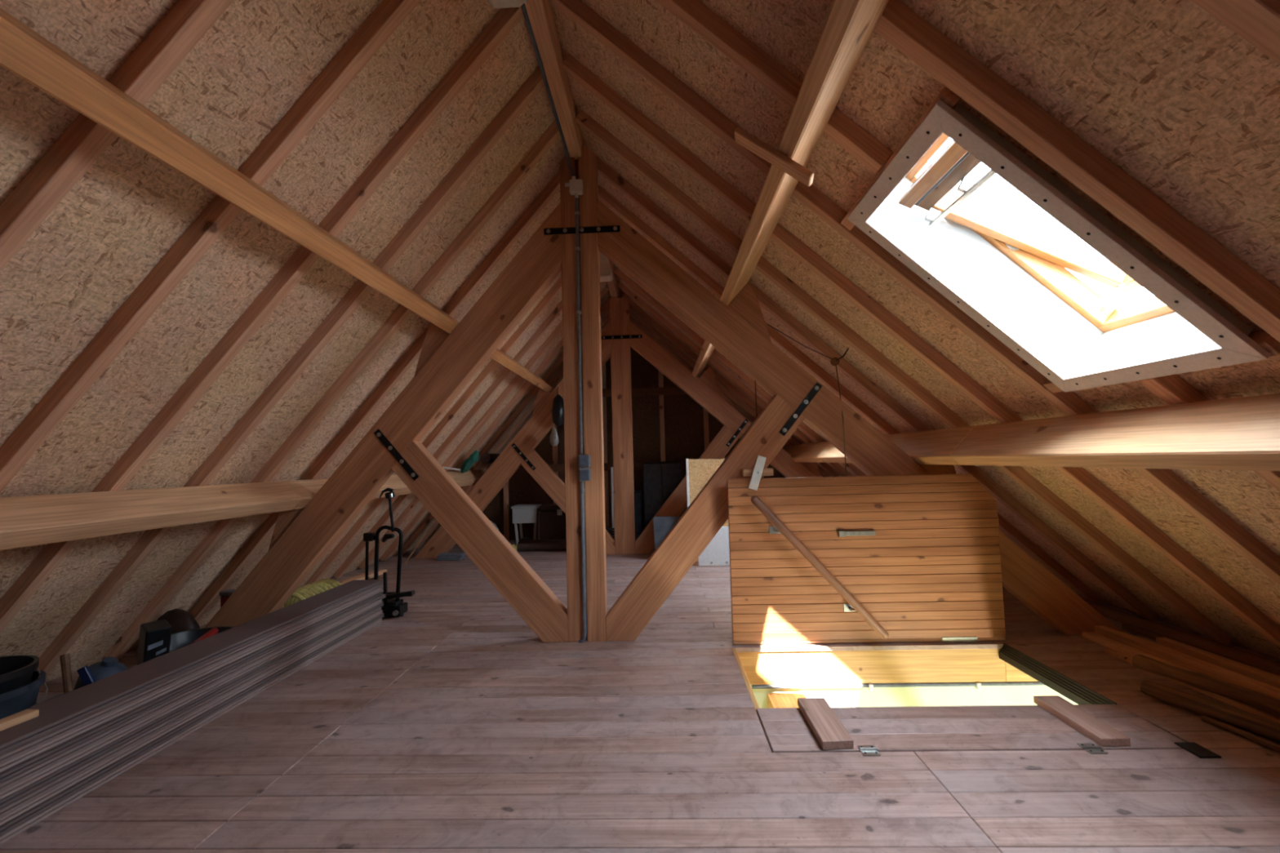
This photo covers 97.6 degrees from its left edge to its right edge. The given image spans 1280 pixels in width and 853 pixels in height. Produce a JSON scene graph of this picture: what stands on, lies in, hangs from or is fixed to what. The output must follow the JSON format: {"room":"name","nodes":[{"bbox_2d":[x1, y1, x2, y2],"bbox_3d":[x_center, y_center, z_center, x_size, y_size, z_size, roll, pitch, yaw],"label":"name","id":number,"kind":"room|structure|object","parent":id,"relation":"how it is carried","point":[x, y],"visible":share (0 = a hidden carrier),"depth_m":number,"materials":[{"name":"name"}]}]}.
{"room":"attic","nodes":[
{"label":"attic","id":0,"kind":"room"},
{"bbox_2d":[482,346,785,541],"bbox_3d":[0.198,0.041,7.308,6.263,3.175,0.200,-2,-3,2],"label":"wall","id":1,"kind":"structure","parent":0,"point":[668,425],"depth_m":7.29,"materials":[{"name":"red wood"}]},
{"bbox_2d":[0,0,1279,682],"bbox_3d":[0.015,-0.314,1.597,6.795,3.506,11.750,-2,-3,2],"label":"ceiling","id":2,"kind":"structure","parent":0,"point":[156,332],"depth_m":2.08,"materials":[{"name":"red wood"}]},
{"bbox_2d":[754,380,757,418],"bbox_3d":[0.765,-0.065,3.586,0.045,1.277,0.012,-2,-3,2],"label":"rope","id":3,"kind":"object","parent":2,"relation":"hanging from","point":[754,380],"visible":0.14,"depth_m":3.59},
{"bbox_2d":[847,100,1271,392],"bbox_3d":[1.215,-0.578,1.669,0.949,0.896,0.725,-2,-3,2],"label":"window","id":4,"kind":"structure","parent":2,"relation":"attached to","point":[1012,278],"depth_m":1.85,"materials":[{"name":"grey wood"}]},
{"bbox_2d":[915,151,969,205],"bbox_3d":[0.936,-0.770,1.720,0.013,0.006,0.397,24,-2,3],"label":"window frame","id":5,"kind":"structure","parent":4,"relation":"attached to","point":[926,194],"depth_m":1.75,"materials":[{"name":"wood"}]},
{"bbox_2d":[0,540,1279,852],"bbox_3d":[0.079,1.123,1.485,6.800,0.070,11.500,-2,-3,2],"label":"floor","id":6,"kind":"structure","parent":0,"point":[447,724],"depth_m":1.82,"materials":[{"name":"brown wood"}]},
{"bbox_2d":[0,669,48,719],"bbox_3d":[-2.308,1.039,1.921,0.373,0.270,0.377,-2,-3,2],"label":"bucket","id":7,"kind":"object","parent":6,"relation":"on","point":[13,701],"visible":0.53,"depth_m":1.95,"materials":[{"name":"black plastic"}]},
{"bbox_2d":[0,654,40,693],"bbox_3d":[-2.329,0.985,1.925,0.363,0.270,0.367,-2,-3,2],"label":"bucket","id":8,"kind":"object","parent":7,"relation":"in","point":[16,671],"visible":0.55,"depth_m":2.01,"materials":[{"name":"black plastic"}]},
{"bbox_2d":[59,653,72,693],"bbox_3d":[-2.297,1.008,2.246,0.103,0.181,0.027,-3,-4,30],"label":"handle","id":9,"kind":"object","parent":6,"relation":"on","point":[65,664],"visible":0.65,"depth_m":2.24,"materials":[{"name":"brown wood"}]},
{"bbox_2d":[76,665,96,685],"bbox_3d":[-2.192,1.069,2.253,0.115,0.215,0.020,0,-4,-18],"label":"clamp","id":10,"kind":"object","parent":6,"relation":"on","point":[85,673],"visible":0.42,"depth_m":2.24,"materials":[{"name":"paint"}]},
{"bbox_2d":[73,657,128,690],"bbox_3d":[-2.268,1.089,2.349,0.197,0.232,0.160,-2,-3,2],"label":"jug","id":11,"kind":"object","parent":6,"relation":"on","point":[108,666],"visible":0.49,"depth_m":2.33,"materials":[{"name":"blue plastic"}]},
{"bbox_2d":[137,619,172,665],"bbox_3d":[-2.172,1.040,2.499,0.160,0.331,0.090,-4,-4,36],"label":"tool case","id":12,"kind":"object","parent":6,"relation":"on","point":[154,641],"visible":0.52,"depth_m":2.46,"materials":[{"name":"black plastic"}]},
{"bbox_2d":[157,608,199,633],"bbox_3d":[-2.570,1.131,3.099,0.306,0.240,0.151,-2,-3,2],"label":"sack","id":13,"kind":"object","parent":6,"relation":"on","point":[180,620],"visible":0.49,"depth_m":3.07,"materials":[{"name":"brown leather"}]},
{"bbox_2d":[137,626,235,652],"bbox_3d":[-2.296,1.161,2.877,0.430,0.140,0.430,-2,-3,2],"label":"tub","id":14,"kind":"object","parent":6,"relation":"on","point":[179,640],"visible":0.09,"depth_m":3.01,"materials":[{"name":"black plastic"}]},
{"bbox_2d":[191,627,218,644],"bbox_3d":[-2.181,1.060,2.809,0.036,0.037,0.234,0,-4,-18],"label":"tool","id":15,"kind":"object","parent":14,"relation":"on","point":[214,631],"visible":0.62,"depth_m":2.83,"materials":[{"name":"plastic"}]},
{"bbox_2d":[0,617,382,844],"bbox_3d":[-1.817,1.154,1.984,0.195,0.023,3.270,-2,-3,2],"label":"board","id":16,"kind":"object","parent":6,"relation":"on","point":[42,815],"visible":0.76,"depth_m":1.98,"materials":[{"name":"brown"}]},
{"bbox_2d":[0,613,383,835],"bbox_3d":[-1.818,1.130,1.999,0.195,0.023,3.296,-2,-3,2],"label":"board","id":17,"kind":"object","parent":16,"relation":"on","point":[36,810],"visible":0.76,"depth_m":1.99,"materials":[{"name":"brown"}]},
{"bbox_2d":[0,609,382,825],"bbox_3d":[-1.823,1.106,1.996,0.195,0.023,3.288,-2,-3,2],"label":"board","id":18,"kind":"object","parent":17,"relation":"on","point":[31,804],"visible":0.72,"depth_m":1.99,"materials":[{"name":"brown"}]},
{"bbox_2d":[0,607,381,817],"bbox_3d":[-1.818,1.081,1.984,0.195,0.023,3.261,-2,-3,2],"label":"board","id":19,"kind":"object","parent":18,"relation":"on","point":[8,808],"visible":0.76,"depth_m":1.98,"materials":[{"name":"brown"}]},
{"bbox_2d":[0,602,383,808],"bbox_3d":[-1.819,1.058,2.001,0.195,0.023,3.291,-2,-3,2],"label":"board","id":20,"kind":"object","parent":19,"relation":"on","point":[15,796],"visible":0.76,"depth_m":1.99,"materials":[{"name":"brown"}]},
{"bbox_2d":[0,599,382,799],"bbox_3d":[-1.818,1.033,1.988,0.195,0.023,3.263,-2,-3,2],"label":"board","id":21,"kind":"object","parent":20,"relation":"on","point":[29,780],"visible":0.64,"depth_m":1.98,"materials":[{"name":"brown"}]},
{"bbox_2d":[0,594,385,791],"bbox_3d":[-1.811,1.010,2.007,0.195,0.023,3.299,-2,-3,2],"label":"board","id":22,"kind":"object","parent":21,"relation":"on","point":[62,756],"visible":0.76,"depth_m":1.98,"materials":[{"name":"brown"}]},
{"bbox_2d":[0,591,382,782],"bbox_3d":[-1.813,0.984,1.992,0.195,0.023,3.265,-2,-3,2],"label":"board","id":23,"kind":"object","parent":22,"relation":"on","point":[42,757],"visible":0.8,"depth_m":1.98,"materials":[{"name":"brown"}]},
{"bbox_2d":[0,587,381,772],"bbox_3d":[-1.823,0.960,1.992,0.195,0.023,3.262,-2,-3,2],"label":"board","id":24,"kind":"object","parent":23,"relation":"on","point":[42,748],"visible":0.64,"depth_m":1.99,"materials":[{"name":"brown"}]},
{"bbox_2d":[0,583,383,764],"bbox_3d":[-1.817,0.936,1.999,0.195,0.023,3.274,-2,-3,2],"label":"board","id":25,"kind":"object","parent":24,"relation":"on","point":[34,743],"visible":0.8,"depth_m":1.98,"materials":[{"name":"brown"}]},
{"bbox_2d":[0,579,382,753],"bbox_3d":[-1.826,0.913,2.004,0.195,0.023,3.281,-2,-3,2],"label":"board","id":26,"kind":"object","parent":25,"relation":"on","point":[55,713],"visible":1,"depth_m":2.09,"materials":[{"name":"brown"}]},
{"bbox_2d":[0,709,39,731],"bbox_3d":[-1.883,0.852,1.363,0.042,0.022,0.692,-2,-3,6],"label":"batten","id":27,"kind":"object","parent":26,"relation":"on","point":[17,718],"visible":1,"depth_m":1.66,"materials":[{"name":"brown wood"}]},
{"bbox_2d":[218,589,235,607],"bbox_3d":[-2.363,1.117,3.330,0.250,0.285,0.064,-2,-3,2],"label":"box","id":28,"kind":"object","parent":6,"relation":"on","point":[224,595],"visible":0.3,"depth_m":3.31,"materials":[{"name":"red plastic"}]},
{"bbox_2d":[280,578,341,608],"bbox_3d":[-2.208,1.172,3.736,0.266,0.224,0.428,-2,-3,2],"label":"roll","id":29,"kind":"object","parent":6,"relation":"on","point":[307,591],"visible":0.25,"depth_m":3.73,"materials":[{"name":"yellow fabric"}]},
{"bbox_2d":[368,576,382,588],"bbox_3d":[-2.256,1.269,4.328,0.260,0.094,0.570,-2,-3,2],"label":"board offcut","id":30,"kind":"object","parent":6,"relation":"on","point":[379,577],"visible":0.16,"depth_m":4.58,"materials":[{"name":"brown wood"}]},
{"bbox_2d":[338,568,386,584],"bbox_3d":[-2.253,1.208,4.392,0.100,0.030,0.755,-2,-3,8],"label":"board","id":31,"kind":"object","parent":30,"relation":"on","point":[371,574],"visible":0.24,"depth_m":4.49,"materials":[{"name":"brown wood"}]},
{"bbox_2d":[363,487,414,616],"bbox_3d":[-1.674,0.839,3.764,0.364,0.857,0.154,-2,-3,2],"label":"carrier","id":32,"kind":"object","parent":6,"relation":"on","point":[391,607],"visible":0.88,"depth_m":3.75,"materials":[{"name":"black metal"}]},
{"bbox_2d":[404,532,426,564],"bbox_3d":[-2.301,1.244,5.744,0.216,0.313,0.014,-1,-3,-12],"label":"stick","id":33,"kind":"object","parent":6,"relation":"on","point":[425,532],"visible":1,"depth_m":5.74,"materials":[{"name":"brown wood"}]},
{"bbox_2d":[435,556,464,560],"bbox_3d":[-2.001,1.393,5.911,0.260,0.020,0.140,-2,-3,2],"label":"stack","id":34,"kind":"object","parent":6,"relation":"on","point":[437,559],"visible":0.74,"depth_m":5.84,"materials":[{"name":"grey plastic"}]},
{"bbox_2d":[436,554,465,558],"bbox_3d":[-1.991,1.371,5.912,0.260,0.020,0.140,-2,-3,2],"label":"stack","id":35,"kind":"object","parent":34,"relation":"on","point":[446,557],"visible":0.72,"depth_m":5.84,"materials":[{"name":"grey plastic"}]},
{"bbox_2d":[437,551,466,556],"bbox_3d":[-1.982,1.349,5.913,0.260,0.020,0.140,-2,-3,2],"label":"stack","id":36,"kind":"object","parent":35,"relation":"on","point":[458,553],"visible":0.84,"depth_m":5.86,"materials":[{"name":"grey plastic"}]},
{"bbox_2d":[510,543,516,551],"bbox_3d":[-1.481,1.358,6.236,0.220,0.097,0.220,-2,-3,2],"label":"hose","id":37,"kind":"object","parent":6,"relation":"on","point":[514,546],"visible":0.2,"depth_m":6.21,"materials":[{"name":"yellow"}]},
{"bbox_2d":[511,503,542,544],"bbox_3d":[-1.405,1.218,6.983,0.330,0.471,0.300,-2,-3,2],"label":"stool","id":38,"kind":"object","parent":6,"relation":"on","point":[522,513],"visible":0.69,"depth_m":6.85,"materials":[{"name":"plastic"}]},
{"bbox_2d":[517,542,566,551],"bbox_3d":[-0.957,1.357,6.328,0.840,0.088,0.090,-1,-3,1],"label":"roll","id":39,"kind":"object","parent":6,"relation":"on","point":[529,546],"visible":0.6,"depth_m":6.29,"materials":[{"name":"brown"}]},
{"bbox_2d":[520,538,566,543],"bbox_3d":[-0.953,1.354,6.448,0.840,0.107,0.110,-1,-3,1],"label":"roll","id":40,"kind":"object","parent":6,"relation":"on","point":[562,540],"visible":0.24,"depth_m":6.42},
{"bbox_2d":[538,503,565,539],"bbox_3d":[-0.932,1.200,6.920,0.560,0.468,0.435,-2,-3,2],"label":"trunk","id":41,"kind":"object","parent":6,"relation":"on","point":[552,517],"visible":0.52,"depth_m":6.74,"materials":[{"name":"brown leather"}]},
{"bbox_2d":[605,526,614,538],"bbox_3d":[-0.326,1.276,6.426,0.312,0.228,0.278,-2,-3,2],"label":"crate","id":42,"kind":"object","parent":6,"relation":"on","point":[611,532],"visible":0.1,"depth_m":6.55,"materials":[{"name":"grey"}]},
{"bbox_2d":[610,466,614,536],"bbox_3d":[-0.321,0.941,6.611,0.025,0.918,0.040,-2,-3,2],"label":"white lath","id":43,"kind":"object","parent":6,"relation":"on","point":[611,468],"visible":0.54,"depth_m":6.60,"materials":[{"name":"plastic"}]},
{"bbox_2d":[413,290,821,558],"bbox_3d":[0.121,-0.072,6.061,5.184,2.858,0.120,-2,-3,2],"label":"roof truss","id":44,"kind":"object","parent":6,"relation":"on","point":[620,334],"visible":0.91,"depth_m":6.03,"materials":[{"name":"brown wood"}]},
{"bbox_2d":[551,386,564,426],"bbox_3d":[-0.871,-0.214,5.986,0.150,0.422,0.146,-2,-3,2],"label":"hanging bag","id":45,"kind":"object","parent":44,"relation":"hanging from","point":[557,408],"visible":0.95,"depth_m":5.93,"materials":[{"name":"black plastic"}]},
{"bbox_2d":[550,426,559,446],"bbox_3d":[-0.896,0.103,5.868,0.100,0.205,0.098,-2,-3,2],"label":"glass lantern","id":46,"kind":"object","parent":45,"relation":"hanging from","point":[554,438],"visible":1,"depth_m":5.83,"materials":[{"name":"glass"}]},
{"bbox_2d":[582,137,619,297],"bbox_3d":[-0.308,-1.532,5.331,0.070,0.145,4.013,-2,-3,2],"label":"ridge beam","id":47,"kind":"structure","parent":44,"relation":"on","point":[613,288],"depth_m":5.78,"materials":[{"name":"red wood"}]},
{"bbox_2d":[599,250,613,282],"bbox_3d":[-0.290,-1.329,4.368,0.146,0.374,0.140,-2,-3,2],"label":"ceiling lamp","id":48,"kind":"object","parent":47,"relation":"attached to","point":[606,273],"visible":0.38,"depth_m":4.29,"materials":[{"name":"beige plastic"}]},
{"bbox_2d":[634,490,642,540],"bbox_3d":[-0.122,1.099,6.831,0.290,0.618,0.350,-2,-3,2],"label":"storage box","id":49,"kind":"object","parent":6,"relation":"on","point":[637,494],"visible":0.24,"depth_m":6.66,"materials":[{"name":"black plastic"}]},
{"bbox_2d":[642,462,682,528],"bbox_3d":[0.281,0.923,6.895,0.460,0.958,0.455,-2,-3,2],"label":"sheet","id":50,"kind":"object","parent":6,"relation":"on","point":[660,479],"visible":0.62,"depth_m":6.70,"materials":[{"name":"black plastic"}]},
{"bbox_2d":[204,143,1122,642],"bbox_3d":[-0.018,-0.241,3.170,5.184,2.858,0.224,-2,-3,2],"label":"roof truss","id":51,"kind":"object","parent":6,"relation":"on","point":[447,362],"depth_m":3.19,"materials":[{"name":"brown wood"}]},
{"bbox_2d":[0,8,457,333],"bbox_3d":[-1.263,-0.825,-0.367,0.161,0.153,7.335,-2,-3,2],"label":"purlin","id":52,"kind":"object","parent":51,"relation":"on","point":[24,52],"visible":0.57,"depth_m":1.37,"materials":[{"name":"orange wood"}]},
{"bbox_2d":[282,466,487,509],"bbox_3d":[-1.897,0.478,5.198,0.168,0.217,4.151,-2,-3,2],"label":"purlin","id":53,"kind":"object","parent":51,"relation":"on","point":[306,490],"depth_m":4.15,"materials":[{"name":"brown wood"}]},
{"bbox_2d":[460,450,479,473],"bbox_3d":[-1.760,0.365,5.793,0.194,0.240,0.138,-2,-3,2],"label":"cloth","id":54,"kind":"object","parent":53,"relation":"on","point":[473,457],"visible":1,"depth_m":5.75,"materials":[{"name":"green fabric"}]},
{"bbox_2d":[480,453,500,463],"bbox_3d":[-1.684,0.379,6.651,0.110,0.110,1.000,-2,-3,2],"label":"roll","id":55,"kind":"object","parent":53,"relation":"on","point":[486,458],"visible":0.49,"depth_m":6.16,"materials":[{"name":"brown carpet"}]},
{"bbox_2d":[441,310,555,392],"bbox_3d":[-1.069,-0.493,5.296,0.161,0.153,4.013,-2,-3,2],"label":"purlin","id":56,"kind":"object","parent":51,"relation":"on","point":[498,356],"visible":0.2,"depth_m":4.76,"materials":[{"name":"orange wood"}]},
{"bbox_2d":[524,0,582,159],"bbox_3d":[-0.502,-1.863,-0.332,0.070,0.145,7.335,-2,-3,2],"label":"ridge beam","id":57,"kind":"structure","parent":51,"relation":"attached to","point":[540,12],"depth_m":2.57,"materials":[{"name":"red wood"}]},
{"bbox_2d":[488,0,528,8],"bbox_3d":[-0.506,-1.617,1.976,0.148,0.068,0.320,-2,-3,2],"label":"ceiling lamp","id":58,"kind":"object","parent":57,"relation":"attached to","point":[495,4],"visible":1,"depth_m":2.09,"materials":[{"name":"white plastic"}]},
{"bbox_2d":[520,3,574,176],"bbox_3d":[-0.525,-1.725,-0.308,0.050,0.158,7.148,-2,-3,2],"label":"conduit","id":59,"kind":"object","parent":57,"relation":"attached to","point":[523,7],"visible":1,"depth_m":2.62,"materials":[{"name":"plastic"}]},
{"bbox_2d":[564,176,583,198],"bbox_3d":[-0.381,-1.384,3.238,0.102,0.125,0.044,-2,-3,2],"label":"junction box","id":60,"kind":"object","parent":51,"relation":"attached to","point":[575,186],"visible":1,"depth_m":3.22,"materials":[{"name":"grey plastic"}]},
{"bbox_2d":[574,197,586,643],"bbox_3d":[-0.346,-0.071,3.172,0.052,2.554,0.032,-2,-3,2],"label":"conduit","id":61,"kind":"object","parent":51,"relation":"attached to","point":[583,639],"visible":0.99,"depth_m":3.16,"materials":[{"name":"grey plastic"}]},
{"bbox_2d":[577,454,591,480],"bbox_3d":[-0.311,0.231,3.136,0.066,0.147,0.055,-2,-3,2],"label":"light switch","id":62,"kind":"object","parent":51,"relation":"attached to","point":[584,460],"visible":1,"depth_m":3.11,"materials":[{"name":"grey plastic"}]},
{"bbox_2d":[691,286,744,377],"bbox_3d":[0.611,-0.662,5.248,0.166,0.176,4.013,-2,-3,2],"label":"purlin","id":63,"kind":"object","parent":51,"relation":"on","point":[707,349],"visible":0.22,"depth_m":5.11,"materials":[{"name":"brown wood"}]},
{"bbox_2d":[720,0,888,306],"bbox_3d":[0.416,-0.994,-0.415,0.166,0.176,7.335,-2,-3,2],"label":"purlin","id":64,"kind":"object","parent":51,"relation":"on","point":[849,26],"visible":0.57,"depth_m":1.47,"materials":[{"name":"brown wood"}]},
{"bbox_2d":[734,127,813,186],"bbox_3d":[0.396,-0.803,1.667,0.227,0.200,0.052,-3,-4,18],"label":"board","id":65,"kind":"object","parent":64,"relation":"attached to","point":[791,167],"visible":1,"depth_m":1.66,"materials":[{"name":"brown wood"}]},
{"bbox_2d":[767,324,848,475],"bbox_3d":[1.022,-0.195,3.342,0.125,0.966,0.589,0,-4,-27],"label":"rope","id":66,"kind":"object","parent":51,"relation":"attached to","point":[835,361],"visible":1,"depth_m":3.20,"materials":[{"name":"black fabric"}]},
{"bbox_2d":[782,425,975,465],"bbox_3d":[1.654,0.221,4.929,0.178,0.187,4.476,-2,-3,2],"label":"purlin","id":67,"kind":"object","parent":51,"relation":"on","point":[936,446],"visible":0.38,"depth_m":3.15,"materials":[{"name":"brown wood"}]},
{"bbox_2d":[653,515,681,550],"bbox_3d":[0.304,1.107,5.544,0.335,0.428,0.012,-2,-3,2],"label":"sheet","id":68,"kind":"object","parent":6,"relation":"on","point":[663,526],"visible":0.29,"depth_m":5.55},
{"bbox_2d":[685,458,728,561],"bbox_3d":[0.822,0.803,5.447,0.718,0.998,0.100,-2,-3,2],"label":"sheet","id":69,"kind":"object","parent":6,"relation":"on","point":[699,472],"visible":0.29,"depth_m":5.46,"materials":[{"name":"beige wood"}]},
{"bbox_2d":[698,526,729,565],"bbox_3d":[0.846,1.109,5.205,0.610,0.358,0.026,-2,-3,2],"label":"board","id":70,"kind":"object","parent":6,"relation":"on","point":[716,553],"visible":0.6,"depth_m":5.20,"materials":[{"name":"plastic"}]},
{"bbox_2d":[1081,631,1198,672],"bbox_3d":[2.370,1.056,2.187,0.056,0.030,1.551,-1,-3,-1],"label":"batten","id":71,"kind":"object","parent":6,"relation":"on","point":[1100,640],"visible":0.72,"depth_m":2.74,"materials":[{"name":"brown wood"}]},
{"bbox_2d":[1081,597,1279,663],"bbox_3d":[2.825,1.067,2.557,0.045,0.030,2.220,-2,-3,2],"label":"batten","id":72,"kind":"object","parent":6,"relation":"on","point":[1082,597],"visible":0.03,"depth_m":2.93,"materials":[{"name":"brown wood"}]},
{"bbox_2d":[1084,600,1279,674],"bbox_3d":[2.758,1.057,2.500,0.049,0.046,2.100,-2,-3,1],"label":"batten","id":73,"kind":"object","parent":6,"relation":"on","point":[1117,615],"visible":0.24,"depth_m":2.80,"materials":[{"name":"brown wood"}]},
{"bbox_2d":[1094,625,1279,699],"bbox_3d":[2.468,1.049,2.224,0.050,0.044,1.630,-1,-3,0],"label":"batten","id":74,"kind":"object","parent":6,"relation":"on","point":[1217,673],"visible":0.76,"depth_m":2.51,"materials":[{"name":"brown wood"}]},
{"bbox_2d":[1103,648,1279,722],"bbox_3d":[2.286,1.060,2.155,0.030,0.022,1.181,-1,-3,0],"label":"batten","id":75,"kind":"object","parent":6,"relation":"on","point":[1249,708],"visible":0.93,"depth_m":2.18,"materials":[{"name":"brown wood"}]},
{"bbox_2d":[1174,742,1221,758],"bbox_3d":[1.830,1.062,1.839,0.066,0.006,0.092,-2,-3,2],"label":"metal plate","id":76,"kind":"object","parent":6,"relation":"on","point":[1193,748],"visible":1,"depth_m":1.83,"materials":[{"name":"black metal"}]},
{"bbox_2d":[1121,623,1279,675],"bbox_3d":[2.679,1.056,2.277,0.053,0.026,1.650,-2,-3,1],"label":"batten","id":77,"kind":"object","parent":6,"relation":"on","point":[1151,634],"visible":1,"depth_m":2.90,"materials":[{"name":"brown wood"}]},
{"bbox_2d":[1121,631,1279,689],"bbox_3d":[2.537,1.057,2.216,0.048,0.024,1.520,-1,-3,0],"label":"batten","id":78,"kind":"object","parent":6,"relation":"on","point":[1122,632],"visible":0.17,"depth_m":2.52,"materials":[{"name":"brown wood"}]},
{"bbox_2d":[1131,654,1279,716],"bbox_3d":[2.262,1.010,2.094,0.082,0.060,0.766,-1,-3,-9],"label":"pole","id":79,"kind":"object","parent":6,"relation":"on","point":[1200,681],"visible":1,"depth_m":2.19,"materials":[{"name":"brown wood"}]},
{"bbox_2d":[1140,680,1279,742],"bbox_3d":[2.126,1.027,1.922,0.072,0.062,0.693,-1,-3,-15],"label":"pole","id":80,"kind":"object","parent":6,"relation":"on","point":[1268,728],"visible":0.98,"depth_m":2.02,"materials":[{"name":"brown wood"}]},
{"bbox_2d":[1155,637,1279,688],"bbox_3d":[2.603,1.039,2.130,0.051,0.046,1.350,-1,-3,0],"label":"batten","id":81,"kind":"object","parent":6,"relation":"on","point":[1246,670],"visible":0.76,"depth_m":2.49,"materials":[{"name":"brown wood"}]},
{"bbox_2d":[1200,715,1279,751],"bbox_3d":[2.079,1.037,1.703,0.031,0.024,0.666,-1,-3,-5],"label":"pole","id":82,"kind":"object","parent":6,"relation":"on","point":[1233,729],"visible":1,"depth_m":1.91,"materials":[{"name":"brown wood"}]},
{"bbox_2d":[750,681,1077,707],"bbox_3d":[1.017,2.454,1.503,4.400,2.630,2.955,-2,-3,2],"label":"wall","id":83,"kind":"structure","parent":0,"point":[988,695],"depth_m":2.92,"materials":[{"name":"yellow paint"}]},
{"bbox_2d":[767,693,806,707],"bbox_3d":[0.745,1.475,2.409,0.190,0.225,1.030,-2,-3,2],"label":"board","id":84,"kind":"object","parent":83,"relation":"attached to","point":[774,700],"visible":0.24,"depth_m":2.85,"materials":[{"name":"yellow wood"}]},
{"bbox_2d":[726,473,1005,645],"bbox_3d":[1.194,0.704,2.948,1.424,0.880,0.153,-2,-3,2],"label":"door","id":85,"kind":"structure","parent":83,"relation":"in","point":[917,557],"depth_m":2.98,"materials":[{"name":"brown wood"}]},
{"bbox_2d":[732,644,1038,712],"bbox_3d":[1.490,1.205,2.399,2.045,0.194,1.080,-2,-3,2],"label":"hatch frame","id":86,"kind":"structure","parent":83,"relation":"attached to","point":[952,665],"depth_m":2.92,"materials":[{"name":"yellow wood"}]},
{"bbox_2d":[756,695,1185,755],"bbox_3d":[1.154,1.090,2.037,1.393,0.056,0.380,-2,-3,2],"label":"flap","id":87,"kind":"object","parent":86,"relation":"attached to","point":[1055,723],"visible":0.97,"depth_m":2.01,"materials":[{"name":"brown wood"}]},
{"bbox_2d":[751,681,1045,691],"bbox_3d":[1.443,1.352,2.915,1.710,0.034,0.028,-2,-3,2],"label":"handrail","id":88,"kind":"object","parent":83,"relation":"attached to","point":[977,685],"visible":0.92,"depth_m":2.91,"materials":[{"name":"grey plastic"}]},
{"bbox_2d":[998,642,1117,705],"bbox_3d":[1.859,1.132,2.381,0.031,0.079,1.057,-2,-3,2],"label":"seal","id":89,"kind":"object","parent":83,"relation":"attached to","point":[1068,687],"visible":0.53,"depth_m":2.52,"materials":[{"name":"black rubber"}]},
{"bbox_3d":[-0.195,-0.631,-4.166,6.263,3.175,0.200,-2,-3,2],"label":"wall","id":90,"kind":"structure","parent":0,"visible":0},
{"bbox_2d":[0,481,301,550],"bbox_3d":[-2.091,0.174,-0.467,0.168,0.160,7.195,-2,-3,2],"label":"purlin","id":91,"kind":"object","parent":90,"relation":"attached to","point":[31,520],"visible":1,"depth_m":2.14,"materials":[{"name":"brown wood"}]},
{"bbox_2d":[950,393,1279,471],"bbox_3d":[1.460,-0.111,-0.735,0.178,0.187,6.870,-2,-3,2],"label":"purlin","id":92,"kind":"object","parent":90,"relation":"attached to","point":[1237,433],"visible":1,"depth_m":1.66,"materials":[{"name":"brown wood"}]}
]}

